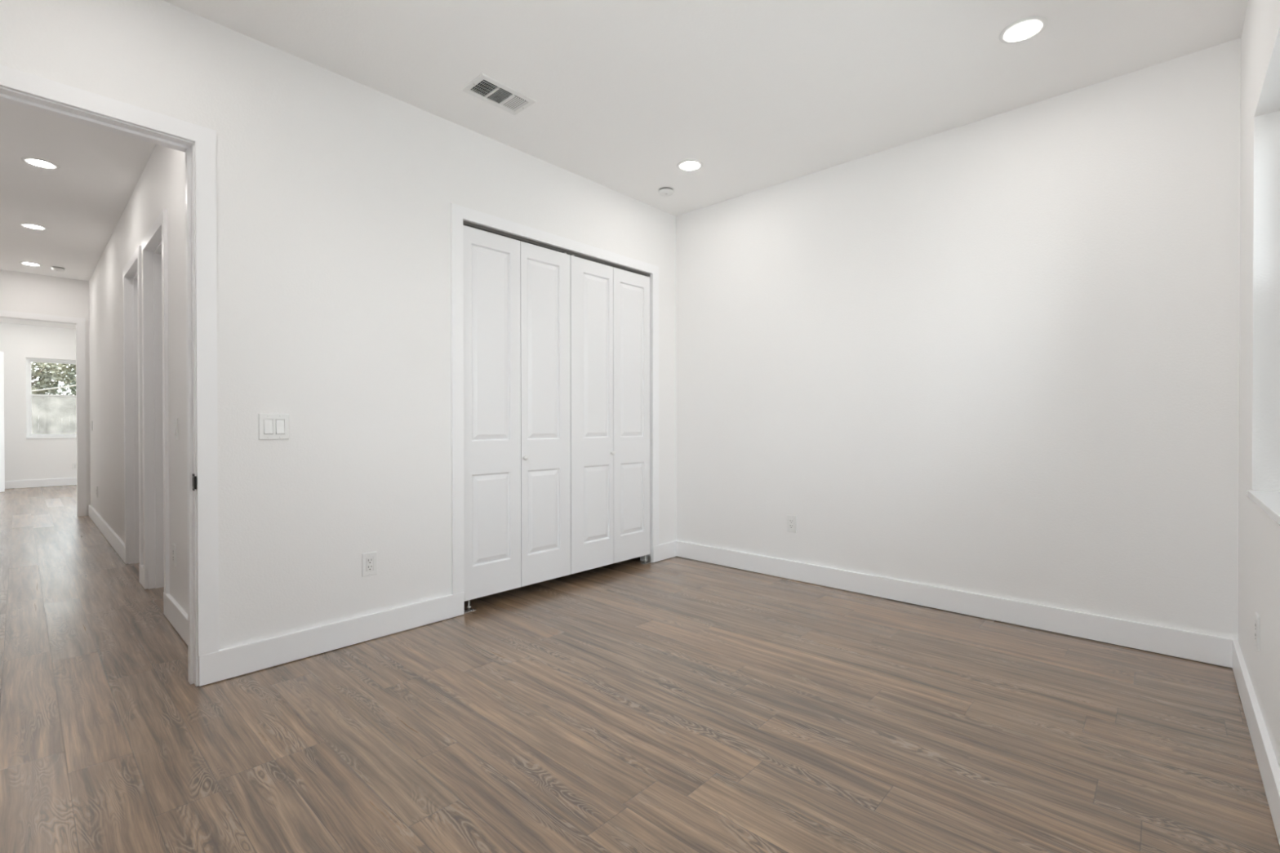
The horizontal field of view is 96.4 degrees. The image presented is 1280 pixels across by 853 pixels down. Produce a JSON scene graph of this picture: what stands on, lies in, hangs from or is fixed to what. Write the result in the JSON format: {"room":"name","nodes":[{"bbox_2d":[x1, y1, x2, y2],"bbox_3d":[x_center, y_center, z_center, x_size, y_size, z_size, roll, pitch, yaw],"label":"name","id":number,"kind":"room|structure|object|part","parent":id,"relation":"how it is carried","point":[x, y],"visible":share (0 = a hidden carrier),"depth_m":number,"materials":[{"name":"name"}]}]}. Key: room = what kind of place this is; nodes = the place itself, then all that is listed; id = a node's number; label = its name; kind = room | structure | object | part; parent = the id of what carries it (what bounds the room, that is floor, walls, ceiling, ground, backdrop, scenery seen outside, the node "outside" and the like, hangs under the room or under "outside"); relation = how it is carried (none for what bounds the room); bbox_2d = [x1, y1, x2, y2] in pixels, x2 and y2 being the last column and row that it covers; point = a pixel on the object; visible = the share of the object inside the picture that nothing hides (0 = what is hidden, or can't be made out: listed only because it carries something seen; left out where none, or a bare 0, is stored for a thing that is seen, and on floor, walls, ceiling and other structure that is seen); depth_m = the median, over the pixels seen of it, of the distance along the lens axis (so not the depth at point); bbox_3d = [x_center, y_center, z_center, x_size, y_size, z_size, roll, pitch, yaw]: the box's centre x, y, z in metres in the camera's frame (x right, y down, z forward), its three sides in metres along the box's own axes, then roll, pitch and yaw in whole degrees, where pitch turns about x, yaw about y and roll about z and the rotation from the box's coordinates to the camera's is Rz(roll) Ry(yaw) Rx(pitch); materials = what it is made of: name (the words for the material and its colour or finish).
{"room":"empty bedroom","nodes":[
{"label":"empty bedroom","id":0,"kind":"room"},
{"bbox_2d":[0,322,76,488],"bbox_3d":[-9.803,-0.345,10.277,0.160,2.740,4.390,0,0,43],"label":"wall","id":1,"kind":"structure","parent":0,"point":[24,459],"depth_m":9.62,"materials":[{"name":"paint"}]},
{"bbox_2d":[4,477,76,488],"bbox_3d":[-9.736,0.960,10.224,0.018,0.125,4.150,0,0,43],"label":"baseboard","id":2,"kind":"structure","parent":1,"relation":"attached to","point":[73,481],"depth_m":9.72,"materials":[{"name":"white paint"}]},
{"bbox_2d":[26,357,76,439],"bbox_3d":[-9.745,-0.478,10.323,0.162,1.375,1.810,0,0,43],"label":"window","id":3,"kind":"structure","parent":1,"relation":"in","point":[28,374],"depth_m":9.74,"materials":[{"name":"white plastic"}]},
{"bbox_3d":[-9.722,0.198,10.307,0.102,0.024,1.808,0,0,43],"label":"sill","id":4,"kind":"part","parent":3,"relation":"part of","materials":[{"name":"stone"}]},
{"bbox_3d":[-10.098,-0.822,10.031,0.022,0.614,0.837,0,0,43],"label":"sash","id":5,"kind":"part","parent":3,"relation":"part of","materials":[{"name":"white plastic"}]},
{"bbox_3d":[-10.079,-0.197,10.018,0.024,0.709,0.837,0,0,43],"label":"sash","id":6,"kind":"part","parent":3,"relation":"part of","materials":[{"name":"white glass"}]},
{"bbox_2d":[72,462,76,469],"bbox_3d":[-9.910,0.697,10.042,0.007,0.114,0.071,0,0,43],"label":"power outlet","id":7,"kind":"object","parent":1,"relation":"attached to","point":[74,464],"visible":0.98,"depth_m":10.04,"materials":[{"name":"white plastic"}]},
{"bbox_2d":[0,269,90,515],"bbox_3d":[-6.243,-0.330,6.998,0.120,2.740,4.150,0,0,43],"label":"wall","id":8,"kind":"structure","parent":0,"point":[23,292],"depth_m":6.47,"materials":[{"name":"paint"}]},
{"bbox_2d":[0,310,86,516],"bbox_3d":[-6.798,-0.106,6.396,0.152,2.300,0.866,0,0,43],"label":"door frame","id":9,"kind":"structure","parent":8,"relation":"in","point":[80,323],"depth_m":6.63,"materials":[{"name":"white paint"}]},
{"bbox_2d":[88,144,187,613],"bbox_3d":[-4.104,-0.318,4.627,6.240,2.740,0.120,0,0,43],"label":"wall","id":10,"kind":"structure","parent":0,"point":[161,185],"depth_m":4.01,"materials":[{"name":"paint"}]},
{"bbox_2d":[122,245,143,564],"bbox_3d":[-3.612,-0.078,4.165,0.866,2.263,0.136,0,0,43],"label":"door frame","id":11,"kind":"structure","parent":10,"relation":"in","point":[131,272],"depth_m":4.38,"materials":[{"name":"white paint"}]},
{"bbox_2d":[88,504,187,644],"bbox_3d":[-4.287,0.986,4.712,5.831,0.125,0.018,0,0,43],"label":"baseboard","id":12,"kind":"structure","parent":10,"relation":"attached to","point":[177,616],"depth_m":3.71,"materials":[{"name":"white paint"}]},
{"bbox_2d":[141,208,169,594],"bbox_3d":[-2.897,-0.075,3.506,0.841,2.263,0.136,0,0,43],"label":"door frame","id":13,"kind":"structure","parent":10,"relation":"in","point":[154,243],"depth_m":3.71,"materials":[{"name":"white paint"}]},
{"bbox_2d":[172,543,176,566],"bbox_3d":[-2.498,0.689,3.068,0.071,0.114,0.007,0,0,43],"label":"power outlet","id":14,"kind":"object","parent":10,"relation":"attached to","point":[174,546],"visible":1,"depth_m":3.05,"materials":[{"name":"white plastic"}]},
{"bbox_2d":[0,0,675,649],"bbox_3d":[-1.141,-0.313,3.150,0.120,2.740,4.340,0,0,43],"label":"wall","id":15,"kind":"structure","parent":0,"point":[335,193],"depth_m":2.70,"materials":[{"name":"paint"}]},
{"bbox_2d":[0,64,218,686],"bbox_3d":[-2.129,-0.079,2.077,0.152,2.286,0.947,0,0,43],"label":"door frame","id":16,"kind":"structure","parent":15,"relation":"in","point":[21,89],"depth_m":2.34,"materials":[{"name":"white paint"}]},
{"bbox_3d":[-2.179,-0.143,2.123,0.016,2.158,0.947,0,0,43],"label":"casing","id":17,"kind":"part","parent":16,"relation":"part of","materials":[{"name":"white paint"}]},
{"bbox_3d":[-1.821,0.228,2.338,0.050,0.068,0.006,0,0,43],"label":"strike plate","id":18,"kind":"part","parent":16,"relation":"part of","materials":[{"name":"black metal"}]},
{"bbox_2d":[258,413,288,439],"bbox_3d":[-1.619,0.001,2.535,0.011,0.114,0.116,0,0,43],"label":"light switch","id":19,"kind":"object","parent":15,"relation":"attached to","point":[268,429],"visible":1,"depth_m":2.53,"materials":[{"name":"white plastic"}]},
{"bbox_2d":[198,591,464,686],"bbox_3d":[-1.397,0.994,2.776,0.018,0.125,1.195,0,0,43],"label":"baseboard","id":20,"kind":"structure","parent":15,"relation":"attached to","point":[240,660],"depth_m":2.67,"materials":[{"name":"white paint"}]},
{"bbox_2d":[361,551,377,577],"bbox_3d":[-1.342,0.683,2.841,0.007,0.114,0.071,0,0,43],"label":"power outlet","id":21,"kind":"object","parent":15,"relation":"attached to","point":[369,560],"visible":1,"depth_m":2.84,"materials":[{"name":"white plastic"}]},
{"bbox_2d":[366,556,373,571],"bbox_3d":[-1.342,0.683,2.841,0.007,0.066,0.032,0,0,43],"label":"receptacle","id":22,"kind":"object","parent":21,"relation":"attached to","point":[369,559],"depth_m":2.84,"materials":[{"name":"grey plastic"}]},
{"bbox_2d":[464,600,475,613],"bbox_3d":[-0.984,1.023,3.268,0.028,0.066,0.085,0,0,43],"label":"pivot bracket","id":23,"kind":"object","parent":15,"relation":"attached to","point":[468,606],"visible":0.7,"depth_m":3.27,"materials":[{"name":"silver metal"}]},
{"bbox_3d":[-0.984,1.032,3.268,0.028,0.048,0.085,0,0,43],"label":"plate","id":24,"kind":"part","parent":23,"relation":"part of","materials":[{"name":"silver metal"}]},
{"bbox_2d":[450,203,658,594],"bbox_3d":[-0.494,-0.091,3.842,0.136,2.286,1.741,0,0,43],"label":"trim","id":25,"kind":"structure","parent":15,"relation":"attached to","point":[459,214],"depth_m":3.22,"materials":[{"name":"white paint"}]},
{"bbox_2d":[462,220,649,276],"bbox_3d":[-0.473,-1.156,3.815,0.026,0.018,1.597,0,0,43],"label":"door track","id":26,"kind":"object","parent":15,"relation":"attached to","point":[464,223],"visible":0.86,"depth_m":3.67,"materials":[{"name":"grey metal"}]},
{"bbox_2d":[462,225,570,601],"bbox_3d":[-0.736,-0.084,3.519,0.072,2.141,0.792,0,0,43],"label":"door","id":27,"kind":"structure","parent":26,"relation":"hanging from","point":[517,294],"depth_m":3.48,"materials":[{"name":"white paint"}]},
{"bbox_3d":[-0.878,-0.074,3.379,0.034,2.122,0.394,0,0,43],"label":"panel","id":28,"kind":"part","parent":27,"relation":"part of","materials":[{"name":"white paint"}]},
{"bbox_3d":[-0.706,0.192,3.520,0.029,0.029,0.029,0,0,43],"label":"knob","id":29,"kind":"part","parent":27,"relation":"part of","materials":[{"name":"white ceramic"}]},
{"bbox_3d":[-0.608,-0.076,3.672,0.034,2.122,0.394,0,0,43],"label":"panel","id":30,"kind":"part","parent":27,"relation":"part of","materials":[{"name":"white paint"}]},
{"bbox_2d":[569,254,650,573],"bbox_3d":[-0.195,-0.088,4.105,0.072,2.141,0.792,0,0,43],"label":"door","id":31,"kind":"structure","parent":26,"relation":"hanging from","point":[611,476],"depth_m":4.07,"materials":[{"name":"white paint"}]},
{"bbox_3d":[-0.338,-0.078,3.966,0.034,2.122,0.394,0,0,43],"label":"panel","id":32,"kind":"part","parent":31,"relation":"part of","materials":[{"name":"white paint"}]},
{"bbox_3d":[-0.068,-0.080,4.258,0.034,2.122,0.394,0,0,43],"label":"panel","id":33,"kind":"part","parent":31,"relation":"part of","materials":[{"name":"white paint"}]},
{"bbox_2d":[640,555,651,564],"bbox_3d":[0.046,1.015,4.386,0.028,0.066,0.085,0,0,43],"label":"pivot bracket","id":34,"kind":"object","parent":15,"relation":"attached to","point":[649,557],"visible":1,"depth_m":4.39,"materials":[{"name":"silver metal"}]},
{"bbox_2d":[651,540,676,562],"bbox_3d":[0.192,0.982,4.502,0.018,0.125,0.282,0,0,43],"label":"baseboard","id":35,"kind":"structure","parent":15,"relation":"attached to","point":[667,550],"depth_m":4.49,"materials":[{"name":"white paint"}]},
{"bbox_2d":[0,0,1248,328],"bbox_3d":[-4.274,-1.794,5.583,14.364,0.200,4.790,0,0,43],"label":"ceiling","id":36,"kind":"structure","parent":0,"point":[763,94],"depth_m":2.75,"materials":[{"name":"paint"}]},
{"bbox_2d":[18,262,42,266],"bbox_3d":[-6.347,-1.691,5.963,0.172,0.005,0.172,0,0,43],"label":"recessed light","id":37,"kind":"object","parent":36,"relation":"in","point":[29,264],"visible":1,"depth_m":5.95,"materials":[{"name":"white"}]},
{"bbox_2d":[18,222,48,230],"bbox_3d":[-5.119,-1.686,4.832,0.172,0.005,0.172,0,0,43],"label":"recessed light","id":38,"kind":"object","parent":36,"relation":"in","point":[32,226],"visible":1,"depth_m":4.82,"materials":[{"name":"white"}]},
{"bbox_2d":[21,156,59,169],"bbox_3d":[-3.831,-1.680,3.659,0.172,0.005,0.172,0,0,43],"label":"recessed light","id":39,"kind":"object","parent":36,"relation":"in","point":[37,162],"visible":1,"depth_m":3.65,"materials":[{"name":"white ceramic"}]},
{"bbox_2d":[50,266,66,271],"bbox_3d":[-6.205,-1.676,6.104,0.117,0.038,0.117,0,0,43],"label":"smoke detector","id":40,"kind":"object","parent":36,"relation":"attached to","point":[57,268],"visible":1,"depth_m":6.08,"materials":[{"name":"white plastic"}]},
{"bbox_2d":[460,73,537,115],"bbox_3d":[-0.714,-1.678,2.908,0.194,0.009,0.323,0,0,43],"label":"ceiling vent","id":41,"kind":"object","parent":36,"relation":"in","point":[483,87],"visible":1,"depth_m":2.90,"materials":[{"name":"white metal"}]},
{"bbox_2d":[657,186,674,196],"bbox_3d":[0.186,-1.671,4.085,0.117,0.038,0.117,0,0,43],"label":"smoke detector","id":42,"kind":"object","parent":36,"relation":"attached to","point":[665,191],"visible":1,"depth_m":4.05,"materials":[{"name":"white plastic"}]},
{"bbox_3d":[0.186,-1.689,4.085,0.117,0.004,0.117,0,0,-21],"label":"plate","id":43,"kind":"part","parent":42,"relation":"part of","materials":[{"name":"white plastic"}]},
{"bbox_2d":[676,159,703,171],"bbox_3d":[0.324,-1.686,3.701,0.172,0.005,0.172,0,0,43],"label":"recessed light","id":44,"kind":"object","parent":36,"relation":"in","point":[689,165],"visible":1,"depth_m":3.69,"materials":[{"name":"white ceramic"}]},
{"bbox_2d":[999,15,1047,44],"bbox_3d":[1.624,-1.680,2.429,0.172,0.005,0.172,0,0,43],"label":"recessed light","id":45,"kind":"object","parent":36,"relation":"in","point":[1025,28],"visible":1,"depth_m":2.42,"materials":[{"name":"white"}]},
{"bbox_2d":[0,484,1279,852],"bbox_3d":[-4.301,1.106,5.567,14.644,0.120,5.160,0,0,43],"label":"floor","id":46,"kind":"structure","parent":0,"point":[675,704],"depth_m":2.02,"materials":[{"name":"wood"}]},
{"bbox_2d":[675,38,1240,639],"bbox_3d":[1.158,-0.320,3.901,4.044,2.740,0.120,0,0,43],"label":"wall","id":47,"kind":"structure","parent":0,"point":[997,355],"depth_m":3.11,"materials":[{"name":"paint"}]},
{"bbox_2d":[786,515,796,533],"bbox_3d":[1.040,0.668,3.929,0.071,0.114,0.007,0,0,43],"label":"power outlet","id":48,"kind":"object","parent":47,"relation":"attached to","point":[791,523],"visible":1,"depth_m":3.92,"materials":[{"name":"white plastic"}]},
{"bbox_2d":[789,518,793,528],"bbox_3d":[1.040,0.668,3.929,0.032,0.066,0.007,0,0,43],"label":"receptacle","id":49,"kind":"object","parent":48,"relation":"attached to","point":[791,521],"depth_m":3.93,"materials":[{"name":"grey plastic"}]},
{"bbox_2d":[675,540,1238,667],"bbox_3d":[1.444,0.986,3.553,3.144,0.125,0.018,0,0,43],"label":"baseboard","id":50,"kind":"structure","parent":47,"relation":"attached to","point":[1197,646],"depth_m":3.10,"materials":[{"name":"white paint"}]},
{"bbox_2d":[1237,0,1279,768],"bbox_3d":[1.275,-0.303,0.925,0.160,2.740,4.340,0,0,43],"label":"wall","id":51,"kind":"structure","parent":0,"point":[1259,534],"depth_m":2.08,"materials":[{"name":"paint"}]},
{"bbox_2d":[1232,640,1279,845],"bbox_3d":[1.205,1.001,0.987,0.018,0.125,4.082,0,0,43],"label":"baseboard","id":52,"kind":"structure","parent":51,"relation":"attached to","point":[1269,770],"depth_m":1.80,"materials":[{"name":"white paint"}]},
{"bbox_2d":[1254,612,1259,651],"bbox_3d":[2.088,0.693,1.937,0.007,0.114,0.071,0,0,43],"label":"power outlet","id":53,"kind":"object","parent":51,"relation":"attached to","point":[1256,615],"visible":1,"depth_m":1.92,"materials":[{"name":"white plastic"}]},
{"bbox_2d":[1254,620,1256,641],"bbox_3d":[2.088,0.693,1.937,0.007,0.066,0.032,0,0,43],"label":"receptacle","id":54,"kind":"object","parent":53,"relation":"attached to","point":[1255,620],"depth_m":1.95,"materials":[{"name":"grey plastic"}]},
{"bbox_2d":[1247,489,1279,525],"bbox_3d":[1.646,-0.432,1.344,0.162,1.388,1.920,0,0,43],"label":"window sill","id":55,"kind":"structure","parent":51,"relation":"in","point":[1268,501],"depth_m":1.83,"materials":[{"name":"white plastic"}]},
{"bbox_3d":[-9.986,-0.331,7.930,0.350,2.740,0.450,0,0,43],"label":"wall","id":56,"kind":"structure","parent":0,"visible":0},
{"bbox_2d":[0,351,4,492],"bbox_3d":[-10.017,-0.070,8.627,0.090,2.190,0.812,0,0,-2],"label":"door","id":57,"kind":"structure","parent":56,"relation":"in","point":[2,366],"depth_m":8.96,"materials":[{"name":"white paint"}]},
{"label":"outside","id":58,"kind":"structure","parent":0,"visible":0},
{"bbox_3d":[-29.337,1.211,25.114,48.650,0.200,70.000,0,0,43],"label":"ground","id":59,"kind":"structure","parent":58,"visible":0},
{"bbox_2d":[31,362,75,395],"bbox_3d":[-19.371,-1.194,17.133,4.022,4.698,2.902,0,0,-28],"label":"tree","id":60,"kind":"object","parent":59,"relation":"on","point":[46,377],"visible":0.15,"depth_m":17.28,"materials":[{"name":"green plant"}]},
{"bbox_2d":[31,384,75,391],"bbox_3d":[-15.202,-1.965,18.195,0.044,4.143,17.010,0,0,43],"label":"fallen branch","id":61,"kind":"object","parent":59,"relation":"on","point":[75,384],"visible":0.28,"depth_m":16.42,"materials":[{"name":"brown"}]},
{"bbox_2d":[31,363,75,397],"bbox_3d":[-19.553,-1.492,20.885,3.886,5.246,3.908,0,0,45],"label":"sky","id":62,"kind":"structure","parent":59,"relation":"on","point":[73,389],"depth_m":19.71,"materials":[{"name":"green plant"}]},
{"bbox_2d":[31,396,76,434],"bbox_3d":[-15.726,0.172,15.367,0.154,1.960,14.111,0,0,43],"label":"window pane","id":63,"kind":"object","parent":59,"relation":"on","point":[45,410],"visible":0.04,"depth_m":15.30,"materials":[{"name":"white glass"}]}
]}

